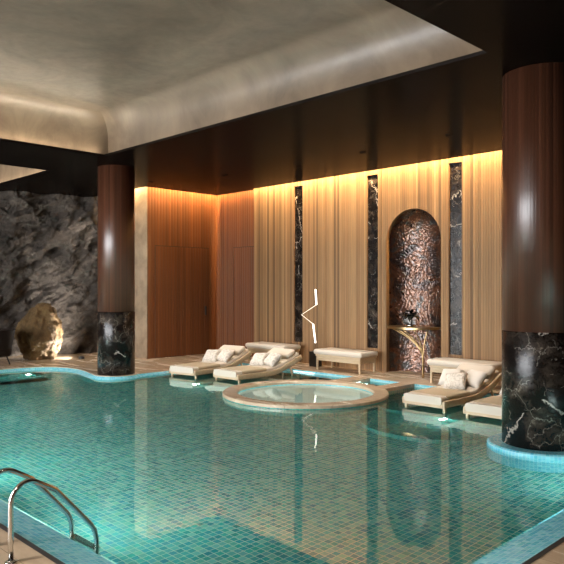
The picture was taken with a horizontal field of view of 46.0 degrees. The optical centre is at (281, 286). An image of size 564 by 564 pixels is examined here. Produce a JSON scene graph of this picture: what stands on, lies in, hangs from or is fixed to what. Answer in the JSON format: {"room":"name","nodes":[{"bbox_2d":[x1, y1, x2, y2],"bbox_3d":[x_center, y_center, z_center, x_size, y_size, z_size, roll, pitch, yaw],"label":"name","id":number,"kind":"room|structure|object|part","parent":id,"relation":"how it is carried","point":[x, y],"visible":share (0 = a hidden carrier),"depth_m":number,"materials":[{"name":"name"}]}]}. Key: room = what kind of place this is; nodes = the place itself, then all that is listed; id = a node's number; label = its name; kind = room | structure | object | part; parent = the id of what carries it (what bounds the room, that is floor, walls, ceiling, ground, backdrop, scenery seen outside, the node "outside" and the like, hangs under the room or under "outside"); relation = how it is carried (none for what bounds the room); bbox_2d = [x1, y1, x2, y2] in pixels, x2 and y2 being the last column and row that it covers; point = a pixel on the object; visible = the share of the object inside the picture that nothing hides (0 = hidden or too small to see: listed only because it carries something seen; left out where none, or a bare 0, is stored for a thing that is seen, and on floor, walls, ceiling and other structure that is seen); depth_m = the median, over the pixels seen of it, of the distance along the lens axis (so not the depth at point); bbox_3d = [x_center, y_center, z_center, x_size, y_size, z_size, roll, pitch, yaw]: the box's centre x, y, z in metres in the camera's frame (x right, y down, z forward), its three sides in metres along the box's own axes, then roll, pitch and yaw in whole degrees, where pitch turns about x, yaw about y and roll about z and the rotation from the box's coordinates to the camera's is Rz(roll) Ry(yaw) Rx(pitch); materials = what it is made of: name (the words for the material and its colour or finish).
{"room":"spa","nodes":[
{"label":"spa","id":0,"kind":"room"},
{"bbox_2d":[0,191,97,355],"bbox_3d":[-7.864,-0.825,16.269,7.215,5.250,0.783,0,0,-27],"label":"wall","id":1,"kind":"structure","parent":0,"point":[49,242],"depth_m":17.28,"materials":[{"name":"grey stone"}]},
{"bbox_2d":[97,187,147,358],"bbox_3d":[-4.070,-0.875,17.052,0.165,5.250,2.378,0,0,-45],"label":"wall","id":2,"kind":"structure","parent":0,"point":[141,194],"depth_m":16.31,"materials":[{"name":"beige paint"}]},
{"bbox_2d":[148,187,215,358],"bbox_3d":[-2.501,-0.875,17.038,2.320,5.250,0.150,0,0,-45],"label":"wall","id":3,"kind":"structure","parent":0,"point":[175,218],"depth_m":16.86,"materials":[{"name":"brown wood"}]},
{"bbox_2d":[155,245,207,357],"bbox_3d":[-2.513,0.363,16.885,1.667,2.774,0.050,0,0,-45],"label":"door","id":4,"kind":"structure","parent":3,"relation":"in","point":[181,273],"depth_m":16.86,"materials":[{"name":"brown wood"}]},
{"bbox_2d":[216,189,253,349],"bbox_3d":[-1.187,-0.875,17.131,0.025,5.250,1.570,0,0,-45],"label":"wall","id":5,"kind":"structure","parent":0,"point":[234,211],"depth_m":17.32,"materials":[{"name":"brown wood"}]},
{"bbox_2d":[233,246,253,356],"bbox_3d":[-0.954,0.363,16.870,0.012,2.774,0.869,0,0,-45],"label":"door","id":6,"kind":"structure","parent":5,"relation":"in","point":[243,257],"depth_m":16.89,"materials":[{"name":"brown wood"}]},
{"bbox_2d":[0,0,481,153],"bbox_3d":[-3.393,-2.810,6.759,8.320,0.720,8.070,0,0,-45],"label":"ceiling","id":7,"kind":"structure","parent":0,"point":[94,76],"depth_m":8.83,"materials":[{"name":"paint"}]},
{"bbox_2d":[0,498,538,563],"bbox_3d":[-1.322,2.500,10.193,7.900,0.001,11.880,0,0,-45],"label":"floor","id":8,"kind":"structure","parent":0,"point":[0,498],"depth_m":6.68,"materials":[{"name":"teal tile"}]},
{"bbox_2d":[235,402,375,409],"bbox_3d":[0.392,2.147,11.178,2.740,0.705,2.740,0,0,-45],"label":"drum","id":9,"kind":"object","parent":8,"relation":"on","point":[235,402],"visible":0.15,"depth_m":9.89,"materials":[{"name":"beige tile"}]},
{"bbox_2d":[222,379,388,408],"bbox_3d":[0.392,1.774,11.178,2.780,0.052,2.780,0,0,-45],"label":"ring","id":10,"kind":"object","parent":9,"relation":"on","point":[380,394],"visible":1,"depth_m":10.60,"materials":[{"name":"stone"}]},
{"bbox_3d":[0.392,2.200,11.178,2.320,0.500,2.320,0,0,-45],"label":"bowl","id":11,"kind":"object","parent":9,"relation":"in","visible":0},
{"bbox_2d":[249,384,366,390],"bbox_3d":[0.392,1.873,11.178,2.320,0.155,2.320,0,0,-45],"label":"tile band","id":12,"kind":"object","parent":11,"relation":"attached to","point":[284,384],"visible":0.13,"depth_m":12.20,"materials":[{"name":"blue tile"}]},
{"bbox_2d":[487,433,563,523],"bbox_3d":[2.949,2.132,7.544,1.200,0.735,1.200,0,0,-45],"label":"ledge","id":13,"kind":"object","parent":8,"relation":"on","point":[495,441],"visible":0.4,"depth_m":7.14,"materials":[{"name":"blue tile"}]},
{"bbox_2d":[502,62,563,451],"bbox_3d":[2.949,-0.315,7.544,0.860,4.190,0.860,0,0,-45],"label":"column","id":14,"kind":"structure","parent":13,"relation":"on","point":[532,95],"depth_m":7.19,"materials":[{"name":"brown wood"}]},
{"bbox_3d":[-0.983,2.235,13.675,2.490,0.530,2.380,0,0,-45],"label":"shelf","id":15,"kind":"object","parent":8,"relation":"on","visible":0},
{"bbox_2d":[169,345,251,377],"bbox_3d":[-1.491,1.633,14.090,0.730,0.689,1.818,0,0,36],"label":"sun lounger","id":16,"kind":"object","parent":15,"relation":"on","point":[241,354],"visible":0.84,"depth_m":13.76,"materials":[{"name":"beige fabric"}]},
{"bbox_2d":[202,350,220,361],"bbox_3d":[-1.517,1.484,14.309,0.369,0.265,0.272,0,0,25],"label":"pillow","id":17,"kind":"object","parent":16,"relation":"on","point":[210,355],"visible":0.98,"depth_m":14.23,"materials":[{"name":"fabric"}]},
{"bbox_2d":[217,349,233,361],"bbox_3d":[-1.214,1.463,14.197,0.271,0.269,0.360,0,0,-42],"label":"pillow","id":18,"kind":"object","parent":16,"relation":"on","point":[224,355],"visible":1,"depth_m":14.11,"materials":[{"name":"fabric"}]},
{"bbox_2d":[218,345,244,354],"bbox_3d":[-1.120,1.387,14.598,0.640,0.196,0.284,0,0,36],"label":"cushion","id":19,"kind":"object","parent":16,"relation":"on","point":[238,350],"depth_m":14.48,"materials":[{"name":"beige fabric"}]},
{"bbox_2d":[213,348,301,382],"bbox_3d":[-0.469,1.633,13.418,0.730,0.689,1.818,0,0,44],"label":"sun lounger","id":20,"kind":"object","parent":15,"relation":"on","point":[289,357],"visible":0.88,"depth_m":13.19,"materials":[{"name":"beige fabric"}]},
{"bbox_2d":[249,353,269,365],"bbox_3d":[-0.465,1.486,13.637,0.359,0.266,0.281,0,0,29],"label":"pillow","id":21,"kind":"object","parent":20,"relation":"on","point":[258,358],"visible":0.91,"depth_m":13.57,"materials":[{"name":"fabric"}]},
{"bbox_2d":[264,352,281,366],"bbox_3d":[-0.193,1.470,13.473,0.277,0.271,0.359,0,0,-31],"label":"pillow","id":22,"kind":"object","parent":20,"relation":"on","point":[272,359],"visible":1,"depth_m":13.37,"materials":[{"name":"fabric"}]},
{"bbox_2d":[267,348,294,358],"bbox_3d":[-0.031,1.387,13.870,0.640,0.196,0.284,0,0,44],"label":"cushion","id":23,"kind":"object","parent":20,"relation":"on","point":[286,353],"depth_m":13.71,"materials":[{"name":"beige fabric"}]},
{"bbox_3d":[3.495,2.235,9.490,2.040,0.530,4.070,0,0,-45],"label":"shelf","id":24,"kind":"object","parent":8,"relation":"on","visible":0},
{"bbox_2d":[402,364,501,411],"bbox_3d":[2.723,1.633,10.492,1.818,0.689,0.730,0,0,-45],"label":"sun lounger","id":25,"kind":"object","parent":24,"relation":"on","point":[436,397],"visible":0.84,"depth_m":10.13,"materials":[{"name":"beige fabric"}]},
{"bbox_2d":[438,369,463,384],"bbox_3d":[2.753,1.472,10.833,0.367,0.267,0.269,0,0,37],"label":"pillow","id":26,"kind":"object","parent":25,"relation":"on","point":[445,371],"visible":0.41,"depth_m":10.81,"materials":[{"name":"fabric"}]},
{"bbox_3d":[2.710,1.538,10.479,1.780,0.363,0.650,0,0,-45],"label":"mattress","id":27,"kind":"part","parent":25,"relation":"part of","materials":[{"name":"beige fabric"}]},
{"bbox_2d":[443,373,467,389],"bbox_3d":[2.745,1.494,10.514,0.373,0.271,0.273,0,0,28],"label":"pillow","id":28,"kind":"object","parent":25,"relation":"on","point":[452,380],"visible":0.97,"depth_m":10.44,"materials":[{"name":"fabric"}]},
{"bbox_2d":[456,364,495,378],"bbox_3d":[3.169,1.387,10.935,0.284,0.196,0.640,0,0,-45],"label":"cushion","id":29,"kind":"object","parent":25,"relation":"on","point":[491,370],"depth_m":10.85,"materials":[{"name":"beige fabric"}]},
{"bbox_2d":[466,370,487,388],"bbox_3d":[3.056,1.464,10.569,0.277,0.269,0.359,0,0,-33],"label":"pillow","id":30,"kind":"object","parent":25,"relation":"on","point":[475,378],"visible":0.85,"depth_m":10.47,"materials":[{"name":"fabric"}]},
{"bbox_2d":[463,394,501,418],"bbox_3d":[3.413,1.633,9.627,1.818,0.689,0.730,0,0,-45],"label":"sun lounger","id":31,"kind":"object","parent":24,"relation":"on","point":[491,407],"visible":0.31,"depth_m":9.10,"materials":[{"name":"beige fabric"}]},
{"bbox_3d":[3.421,1.584,9.635,1.798,0.362,0.730,0,0,-45],"label":"frame","id":32,"kind":"part","parent":31,"relation":"part of","materials":[{"name":"brown wood"}]},
{"bbox_3d":[1.273,2.155,12.611,0.791,0.690,0.330,0,0,-45],"label":"walkway base","id":33,"kind":"object","parent":8,"relation":"on","visible":0},
{"bbox_2d":[334,376,369,382],"bbox_3d":[1.312,1.781,12.649,0.902,0.058,0.370,0,0,-45],"label":"walkway","id":34,"kind":"object","parent":33,"relation":"on","point":[355,378],"visible":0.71,"depth_m":12.59,"materials":[{"name":"stone"}]},
{"bbox_3d":[1.972,2.155,11.825,0.907,0.690,0.250,0,0,-45],"label":"walkway base","id":35,"kind":"object","parent":8,"relation":"on","visible":0},
{"bbox_2d":[377,382,414,391],"bbox_3d":[2.011,1.781,11.864,1.017,0.058,0.290,0,0,-45],"label":"walkway","id":36,"kind":"object","parent":35,"relation":"on","point":[400,385],"visible":0.79,"depth_m":11.81,"materials":[{"name":"stone"}]},
{"bbox_2d":[0,0,563,196],"bbox_3d":[-3.500,-2.430,8.789,14.830,0.040,26.600,0,0,-45],"label":"ceiling","id":37,"kind":"structure","parent":0,"point":[404,118],"depth_m":10.36,"materials":[{"name":"paint"}]},
{"bbox_2d":[0,164,45,182],"bbox_3d":[-10.366,-2.810,13.772,8.320,0.720,8.250,0,0,-45],"label":"cove","id":38,"kind":"object","parent":37,"relation":"attached to","point":[7,172],"depth_m":15.59,"materials":[{"name":"paint"}]},
{"bbox_2d":[0,352,563,563],"bbox_3d":[-3.263,1.775,9.025,15.500,0.050,26.600,0,0,-45],"label":"floor","id":39,"kind":"structure","parent":0,"point":[23,553],"depth_m":13.92,"materials":[{"name":"stone"}]},
{"bbox_2d":[0,328,15,364],"bbox_3d":[-6.390,1.352,14.889,0.838,0.804,0.760,0,0,25],"label":"armchair","id":40,"kind":"object","parent":39,"relation":"on","point":[6,334],"visible":1,"depth_m":14.69,"materials":[{"name":"brown leather"}]},
{"bbox_3d":[-6.407,1.435,14.853,0.680,0.230,0.680,0,0,25],"label":"seat","id":41,"kind":"part","parent":40,"relation":"part of","materials":[{"name":"brown leather"}]},
{"bbox_2d":[14,302,62,359],"bbox_3d":[-5.879,1.061,16.078,1.127,1.378,1.048,0,0,-25],"label":"boulder","id":42,"kind":"object","parent":39,"relation":"on","point":[38,335],"visible":1,"depth_m":15.76,"materials":[{"name":"beige stone"}]},
{"bbox_2d":[0,467,100,563],"bbox_3d":[-1.637,1.844,4.550,0.675,1.212,0.440,0,0,-45],"label":"pool ladder","id":43,"kind":"object","parent":39,"relation":"attached to","point":[29,479],"visible":0.91,"depth_m":4.48,"materials":[{"name":"metal"}]},
{"bbox_3d":[-1.760,1.844,4.681,0.638,1.212,0.034,0,0,-45],"label":"handrail","id":44,"kind":"part","parent":43,"relation":"part of","materials":[{"name":"metal"}]},
{"bbox_2d":[97,165,134,375],"bbox_3d":[-3.356,-0.315,13.445,0.740,4.190,0.740,0,0,-45],"label":"column","id":45,"kind":"structure","parent":39,"relation":"on","point":[116,183],"depth_m":13.12,"materials":[{"name":"brown wood"}]},
{"bbox_2d":[245,342,300,363],"bbox_3d":[-0.218,1.532,15.409,0.580,0.435,1.300,0,0,-45],"label":"bench","id":46,"kind":"object","parent":39,"relation":"on","point":[254,347],"visible":0.69,"depth_m":15.23,"materials":[{"name":"beige fabric"}]},
{"bbox_2d":[245,342,300,349],"bbox_3d":[-0.218,1.370,15.409,0.580,0.110,1.300,0,0,-45],"label":"seat cushion","id":47,"kind":"object","parent":46,"relation":"on","point":[252,345],"depth_m":15.19,"materials":[{"name":"beige fabric"}]},
{"bbox_3d":[-0.207,1.485,15.419,0.550,0.130,1.200,0,0,-45],"label":"seat frame","id":48,"kind":"part","parent":46,"relation":"part of","materials":[{"name":"beige fabric"}]},
{"bbox_2d":[0,523,563,563],"bbox_3d":[-1.660,1.747,9.857,7.654,0.001,12.588,0,0,-45],"label":"trim","id":49,"kind":"structure","parent":39,"relation":"on","point":[555,544],"depth_m":4.42,"materials":[{"name":"teal tile"}]},
{"bbox_2d":[302,289,321,366],"bbox_3d":[0.622,0.899,14.763,0.200,1.702,0.532,0,0,-45],"label":"lamp","id":50,"kind":"object","parent":39,"relation":"on","point":[312,357],"visible":0.77,"depth_m":14.62,"materials":[{"name":"black paint"}]},
{"bbox_2d":[314,347,377,373],"bbox_3d":[1.319,1.532,13.863,0.580,0.435,1.300,0,0,-45],"label":"bench","id":51,"kind":"object","parent":39,"relation":"on","point":[352,356],"visible":1,"depth_m":13.60,"materials":[{"name":"beige fabric"}]},
{"bbox_3d":[0.754,1.600,14.105,0.036,0.300,0.036,0,0,-45],"label":"leg","id":52,"kind":"part","parent":51,"relation":"part of","materials":[{"name":"brown wood"}]},
{"bbox_2d":[314,347,377,357],"bbox_3d":[1.319,1.370,13.863,0.580,0.110,1.300,0,0,-45],"label":"seat cushion","id":53,"kind":"object","parent":51,"relation":"on","point":[331,352],"depth_m":13.64,"materials":[{"name":"beige fabric"}]},
{"bbox_3d":[1.330,1.485,13.873,0.550,0.130,1.200,0,0,-45],"label":"seat frame","id":54,"kind":"part","parent":51,"relation":"part of","materials":[{"name":"brown wood"}]},
{"bbox_2d":[387,325,440,377],"bbox_3d":[2.533,1.268,13.096,0.600,0.965,1.140,0,0,-45],"label":"console table","id":55,"kind":"object","parent":39,"relation":"on","point":[394,327],"visible":1,"depth_m":12.84,"materials":[{"name":"gold metal"}]},
{"bbox_3d":[2.465,1.281,13.048,0.064,0.938,0.702,0,0,-45],"label":"leg","id":56,"kind":"part","parent":55,"relation":"part of","materials":[{"name":"gold metal"}]},
{"bbox_3d":[2.494,1.282,12.948,0.543,0.937,0.032,0,0,31],"label":"leg","id":57,"kind":"part","parent":55,"relation":"part of","materials":[{"name":"gold metal"}]},
{"bbox_2d":[401,309,420,326],"bbox_3d":[2.521,0.609,12.973,0.383,0.352,0.381,0,0,-45],"label":"potted plant","id":58,"kind":"object","parent":55,"relation":"on","point":[410,315],"visible":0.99,"depth_m":12.93,"materials":[{"name":"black plant"}]},
{"bbox_3d":[2.519,0.760,12.968,0.240,0.050,0.240,0,0,-45],"label":"dish","id":59,"kind":"part","parent":58,"relation":"part of","materials":[{"name":"silver metal"}]},
{"bbox_3d":[2.535,1.282,12.876,0.199,0.936,0.373,0,0,-45],"label":"leg","id":60,"kind":"part","parent":55,"relation":"part of","materials":[{"name":"gold metal"}]},
{"bbox_3d":[2.635,1.284,12.820,0.201,0.933,0.034,0,0,6],"label":"leg","id":61,"kind":"part","parent":55,"relation":"part of","materials":[{"name":"gold metal"}]},
{"bbox_3d":[2.768,1.286,12.795,0.113,0.929,0.029,0,0,23],"label":"leg","id":62,"kind":"part","parent":55,"relation":"part of","materials":[{"name":"gold metal"}]},
{"bbox_2d":[427,357,501,386],"bbox_3d":[3.293,1.532,11.877,0.580,0.435,1.300,0,0,-45],"label":"bench","id":63,"kind":"object","parent":39,"relation":"on","point":[437,365],"visible":0.57,"depth_m":11.88,"materials":[{"name":"beige fabric"}]},
{"bbox_3d":[2.728,1.600,12.119,0.036,0.300,0.036,0,0,-45],"label":"leg","id":64,"kind":"part","parent":63,"relation":"part of","materials":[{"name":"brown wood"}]},
{"bbox_2d":[427,357,501,369],"bbox_3d":[3.293,1.370,11.877,0.580,0.110,1.300,0,0,-45],"label":"seat cushion","id":65,"kind":"object","parent":63,"relation":"on","point":[442,362],"depth_m":11.83,"materials":[{"name":"beige fabric"}]},
{"bbox_3d":[3.304,1.485,11.888,0.550,0.130,1.200,0,0,-45],"label":"seat frame","id":66,"kind":"part","parent":63,"relation":"part of","materials":[{"name":"brown wood"}]},
{"bbox_3d":[4.717,-0.275,11.318,0.150,6.450,18.600,0,0,-45],"label":"wall","id":67,"kind":"structure","parent":0,"visible":0},
{"bbox_2d":[254,183,294,353],"bbox_3d":[-0.172,-0.875,16.057,0.100,5.250,1.385,0,0,-45],"label":"trim panel","id":68,"kind":"object","parent":67,"relation":"attached to","point":[274,206],"visible":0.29,"depth_m":15.99,"materials":[{"name":"brown wood"}]},
{"bbox_2d":[294,342,302,362],"bbox_3d":[0.413,1.515,15.469,0.100,0.470,0.275,0,0,-45],"label":"trim panel","id":69,"kind":"object","parent":67,"relation":"attached to","point":[297,343],"visible":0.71,"depth_m":15.36,"materials":[{"name":"brown wood"}]},
{"bbox_2d":[294,181,302,186],"bbox_3d":[0.413,-2.925,15.469,0.100,1.150,0.275,0,0,-45],"label":"trim panel","id":70,"kind":"object","parent":67,"relation":"attached to","point":[301,182],"visible":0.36,"depth_m":15.43,"materials":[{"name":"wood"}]},
{"bbox_2d":[295,186,302,341],"bbox_3d":[0.426,-0.535,15.481,0.065,3.630,0.275,0,0,-45],"label":"strip","id":71,"kind":"object","parent":67,"relation":"attached to","point":[298,189],"visible":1,"depth_m":15.46,"materials":[{"name":"black stone"}]},
{"bbox_2d":[303,178,324,364],"bbox_3d":[0.754,-0.875,15.126,0.100,5.250,0.692,0,0,-45],"label":"trim panel","id":72,"kind":"object","parent":67,"relation":"attached to","point":[313,190],"visible":0.57,"depth_m":15.09,"materials":[{"name":"brown wood"}]},
{"bbox_2d":[325,171,367,369],"bbox_3d":[1.416,-0.875,14.460,0.100,5.250,1.170,0,0,-45],"label":"trim panel","id":73,"kind":"object","parent":67,"relation":"attached to","point":[346,196],"visible":0.64,"depth_m":14.38,"materials":[{"name":"brown wood"}]},
{"bbox_2d":[367,348,377,370],"bbox_3d":[1.929,1.515,13.944,0.100,0.470,0.285,0,0,-45],"label":"trim panel","id":74,"kind":"object","parent":67,"relation":"attached to","point":[369,365],"visible":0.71,"depth_m":13.90,"materials":[{"name":"brown wood"}]},
{"bbox_2d":[367,170,377,175],"bbox_3d":[1.929,-2.925,13.944,0.100,1.150,0.285,0,0,-45],"label":"trim panel","id":75,"kind":"object","parent":67,"relation":"attached to","point":[373,172],"visible":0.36,"depth_m":13.90,"materials":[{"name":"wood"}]},
{"bbox_2d":[368,174,377,347],"bbox_3d":[1.942,-0.535,13.956,0.065,3.630,0.285,0,0,-45],"label":"strip","id":76,"kind":"object","parent":67,"relation":"attached to","point":[372,179],"visible":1,"depth_m":13.93,"materials":[{"name":"black stone"}]},
{"bbox_2d":[378,169,381,371],"bbox_3d":[2.062,-0.875,13.810,0.100,5.250,0.092,0,0,-45],"label":"trim panel","id":77,"kind":"object","parent":67,"relation":"attached to","point":[379,170],"visible":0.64,"depth_m":13.76,"materials":[{"name":"brown wood"}]},
{"bbox_2d":[382,159,449,373],"bbox_3d":[2.655,-0.875,13.214,0.100,5.250,1.575,0,0,-45],"label":"panel","id":78,"kind":"object","parent":67,"relation":"attached to","point":[425,186],"visible":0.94,"depth_m":13.14,"materials":[{"name":"brown wood"}]},
{"bbox_2d":[389,209,440,374],"bbox_3d":[2.817,0.083,13.420,0.420,3.335,1.330,0,0,-45],"label":"wall niche","id":79,"kind":"object","parent":78,"relation":"in","point":[415,237],"visible":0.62,"depth_m":13.72,"materials":[{"name":"brown metal"}]},
{"bbox_2d":[449,157,461,163],"bbox_3d":[3.306,-2.925,12.559,0.100,1.150,0.270,0,0,-45],"label":"trim panel","id":80,"kind":"object","parent":67,"relation":"attached to","point":[456,159],"visible":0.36,"depth_m":12.52,"materials":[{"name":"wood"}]},
{"bbox_2d":[449,354,461,357],"bbox_3d":[3.306,1.515,12.559,0.100,0.470,0.270,0,0,-45],"label":"trim panel","id":81,"kind":"object","parent":67,"relation":"attached to","point":[450,355],"visible":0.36,"depth_m":12.54,"materials":[{"name":"brown wood"}]},
{"bbox_2d":[450,162,461,354],"bbox_3d":[3.318,-0.535,12.572,0.065,3.630,0.270,0,0,-45],"label":"strip","id":82,"kind":"object","parent":67,"relation":"attached to","point":[455,168],"visible":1,"depth_m":12.55,"materials":[{"name":"black stone"}]},
{"bbox_2d":[462,150,501,384],"bbox_3d":[3.680,-0.875,12.183,0.100,5.250,0.792,0,0,-45],"label":"trim panel","id":83,"kind":"object","parent":67,"relation":"attached to","point":[481,173],"visible":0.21,"depth_m":12.13,"materials":[{"name":"brown wood"}]},
{"bbox_3d":[-1.322,2.161,10.193,7.900,0.678,11.880,0,0,-45],"label":"wall","id":84,"kind":"structure","parent":0,"visible":0},
{"bbox_2d":[0,365,563,563],"bbox_3d":[-1.322,1.810,10.193,7.900,0.001,11.880,0,0,-45],"label":"pool water","id":85,"kind":"object","parent":84,"relation":"in","point":[165,468],"visible":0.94,"depth_m":6.55,"materials":[{"name":"teal liquid"}]},
{"bbox_2d":[0,363,563,563],"bbox_3d":[-1.437,1.792,10.078,8.234,0.060,12.540,0,0,-45],"label":"rim","id":86,"kind":"object","parent":84,"relation":"on","point":[522,548],"visible":0.89,"depth_m":4.75,"materials":[{"name":"blue tile"}]}
]}

